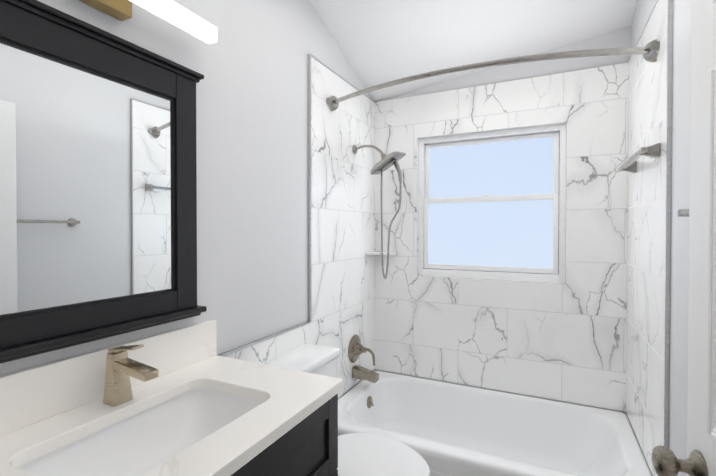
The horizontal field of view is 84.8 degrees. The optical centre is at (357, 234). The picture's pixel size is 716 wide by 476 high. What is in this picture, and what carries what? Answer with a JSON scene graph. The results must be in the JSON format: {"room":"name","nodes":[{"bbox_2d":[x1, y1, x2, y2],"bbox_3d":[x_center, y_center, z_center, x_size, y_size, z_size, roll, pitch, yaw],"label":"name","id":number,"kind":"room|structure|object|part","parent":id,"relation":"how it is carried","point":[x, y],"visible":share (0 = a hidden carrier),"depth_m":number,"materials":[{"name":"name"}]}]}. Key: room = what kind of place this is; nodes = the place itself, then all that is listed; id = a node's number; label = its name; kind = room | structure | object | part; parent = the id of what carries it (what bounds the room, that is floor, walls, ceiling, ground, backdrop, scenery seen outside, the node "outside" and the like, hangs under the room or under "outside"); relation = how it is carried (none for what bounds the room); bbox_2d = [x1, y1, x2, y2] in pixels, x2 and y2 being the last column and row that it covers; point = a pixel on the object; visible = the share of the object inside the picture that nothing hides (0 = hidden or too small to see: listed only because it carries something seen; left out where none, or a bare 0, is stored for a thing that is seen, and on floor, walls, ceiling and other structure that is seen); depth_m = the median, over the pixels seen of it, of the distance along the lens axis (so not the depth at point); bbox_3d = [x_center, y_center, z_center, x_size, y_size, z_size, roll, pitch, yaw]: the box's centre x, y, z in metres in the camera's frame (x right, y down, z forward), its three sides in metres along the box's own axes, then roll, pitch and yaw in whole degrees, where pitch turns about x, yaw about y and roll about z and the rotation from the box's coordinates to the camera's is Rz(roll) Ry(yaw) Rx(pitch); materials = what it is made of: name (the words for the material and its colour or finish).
{"room":"bathroom","nodes":[
{"label":"bathroom","id":0,"kind":"room"},
{"bbox_2d":[0,0,373,398],"bbox_3d":[-0.633,-0.136,1.417,0.120,3.000,3.559,0,1,26],"label":"wall","id":1,"kind":"structure","parent":0,"point":[251,64],"depth_m":1.63,"materials":[{"name":"white paint"}]},
{"bbox_2d":[0,0,206,363],"bbox_3d":[-0.709,-0.135,1.059,0.054,0.836,0.714,0,1,26],"label":"mirror","id":2,"kind":"object","parent":1,"relation":"attached to","point":[98,201],"visible":1,"depth_m":1.05,"materials":[{"name":"black mirror"}]},
{"bbox_3d":[-0.722,-0.129,1.066,0.004,0.630,0.512,0,1,26],"label":"glass","id":3,"kind":"part","parent":2,"relation":"part of","materials":[{"name":"white mirror"}]},
{"bbox_2d":[79,0,216,43],"bbox_3d":[-0.682,-0.690,1.066,0.090,0.133,0.707,0,1,26],"label":"sconce","id":4,"kind":"object","parent":1,"relation":"attached to","point":[178,15],"visible":1,"depth_m":1.19,"materials":[{"name":"white glass"}]},
{"bbox_2d":[218,54,374,397],"bbox_3d":[-0.253,0.209,2.047,0.014,2.294,1.677,0,1,26],"label":"wall tile","id":5,"kind":"structure","parent":1,"relation":"attached to","point":[341,242],"depth_m":2.31,"materials":[{"name":"tile"}]},
{"bbox_2d":[348,334,378,382],"bbox_3d":[0.047,0.776,2.476,0.157,0.275,0.176,0,1,26],"label":"tub faucet","id":6,"kind":"object","parent":5,"relation":"attached to","point":[356,348],"visible":1,"depth_m":2.46,"materials":[{"name":"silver metal"}]},
{"bbox_2d":[352,145,405,278],"bbox_3d":[0.124,-0.150,2.422,0.333,0.845,0.213,0,1,26],"label":"shower head","id":7,"kind":"object","parent":5,"relation":"attached to","point":[387,162],"visible":1,"depth_m":2.38},
{"bbox_2d":[326,39,659,111],"bbox_3d":[0.485,-0.741,1.826,1.584,0.088,0.191,0,1,26],"label":"curtain rod","id":8,"kind":"object","parent":5,"relation":"attached to","point":[649,51],"visible":0.96,"depth_m":1.64,"materials":[{"name":"silver metal"}]},
{"bbox_2d":[365,251,395,254],"bbox_3d":[0.156,0.123,2.689,0.160,0.020,0.160,0,1,26],"label":"soap shelf","id":9,"kind":"object","parent":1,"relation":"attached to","point":[378,252],"visible":0.84,"depth_m":2.65,"materials":[{"name":"stone"}]},
{"bbox_2d":[310,0,636,100],"bbox_3d":[0.105,-1.124,1.044,1.764,0.575,3.559,0,1,26],"label":"ceiling","id":10,"kind":"structure","parent":0,"point":[378,42],"depth_m":2.19,"materials":[{"name":"white paint"}]},
{"bbox_2d":[374,26,630,413],"bbox_3d":[0.843,-0.150,2.565,1.524,3.000,0.200,0,1,26],"label":"wall","id":11,"kind":"structure","parent":0,"point":[620,38],"depth_m":2.31,"materials":[{"name":"white paint"}]},
{"bbox_2d":[419,124,565,282],"bbox_3d":[0.829,-0.187,2.520,0.893,0.935,0.080,0,1,26],"label":"window","id":12,"kind":"structure","parent":11,"relation":"in","point":[492,205],"depth_m":2.49,"materials":[{"name":"white"}]},
{"bbox_2d":[375,62,628,411],"bbox_3d":[0.827,0.010,2.534,1.524,1.907,0.152,0,1,26],"label":"wall tile","id":13,"kind":"structure","parent":11,"relation":"attached to","point":[566,341],"depth_m":2.36,"materials":[{"name":"tile"}]},
{"bbox_2d":[631,0,690,475],"bbox_3d":[0.844,-0.127,0.695,0.120,3.000,3.559,0,1,26],"label":"wall","id":14,"kind":"structure","parent":0,"point":[680,179],"depth_m":1.32,"materials":[{"name":"white paint"}]},
{"bbox_2d":[626,0,672,475],"bbox_3d":[1.296,0.019,1.775,0.014,1.907,0.801,0,1,26],"label":"wall tile","id":15,"kind":"structure","parent":14,"relation":"attached to","point":[648,264],"depth_m":1.64,"materials":[{"name":"tile"}]},
{"bbox_2d":[618,143,659,172],"bbox_3d":[1.238,-0.330,1.742,0.067,0.052,0.570,0,1,26],"label":"towel bar","id":16,"kind":"object","parent":15,"relation":"attached to","point":[630,163],"visible":1,"depth_m":1.57,"materials":[{"name":"silver metal"}]},
{"bbox_2d":[677,209,688,216],"bbox_3d":[0.838,-0.060,0.900,0.068,0.052,0.472,0,1,26],"label":"towel bar","id":17,"kind":"object","parent":14,"relation":"attached to","point":[682,212],"visible":0.33,"depth_m":1.09,"materials":[{"name":"silver metal"}]},
{"bbox_2d":[687,0,715,475],"bbox_3d":[0.570,0.349,0.479,0.046,2.024,0.764,0,1,22],"label":"door leaf","id":18,"kind":"structure","parent":14,"relation":"in","point":[701,412],"depth_m":0.77,"materials":[{"name":"white paint"}]},
{"bbox_2d":[651,445,707,475],"bbox_3d":[0.679,0.462,0.773,0.162,0.068,0.072,0,1,26],"label":"door knob","id":19,"kind":"object","parent":18,"relation":"attached to","point":[666,461],"depth_m":0.77,"materials":[{"name":"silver metal"}]},
{"bbox_3d":[0.105,1.398,1.075,1.764,0.060,3.559,0,1,26],"label":"floor","id":20,"kind":"structure","parent":0,"visible":0},
{"bbox_2d":[0,319,342,475],"bbox_3d":[-0.462,0.830,1.004,0.554,1.078,0.769,0,1,26],"label":"bathroom vanity","id":21,"kind":"object","parent":20,"relation":"on","point":[186,401],"visible":1,"depth_m":1.04,"materials":[{"name":"black"}]},
{"bbox_2d":[103,344,158,406],"bbox_3d":[-0.601,0.371,1.041,0.167,0.161,0.054,0,1,26],"label":"faucet","id":22,"kind":"object","parent":21,"relation":"on","point":[119,368],"depth_m":1.04,"materials":[{"name":"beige metal"}]},
{"bbox_2d":[17,388,263,475],"bbox_3d":[-0.477,0.551,0.954,0.377,0.136,0.572,0,1,26],"label":"sink","id":23,"kind":"object","parent":21,"relation":"in","point":[135,442],"depth_m":1.06,"materials":[{"name":"white ceramic"}]},
{"bbox_2d":[265,344,429,475],"bbox_3d":[-0.041,0.959,1.670,0.705,0.804,0.450,0,1,26],"label":"toilet","id":24,"kind":"object","parent":20,"relation":"on","point":[364,454],"visible":0.44,"depth_m":1.67,"materials":[{"name":"white ceramic"}]},
{"bbox_3d":[0.049,0.937,1.626,0.504,0.046,0.382,0,1,26],"label":"seat","id":25,"kind":"part","parent":24,"relation":"part of","materials":[{"name":"white plastic"}]},
{"bbox_2d":[338,370,652,475],"bbox_3d":[0.611,1.163,2.107,1.518,0.385,0.848,0,1,26],"label":"bathtub","id":26,"kind":"object","parent":20,"relation":"on","point":[441,428],"visible":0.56,"depth_m":2.27,"materials":[{"name":"white ceramic"}]}
]}

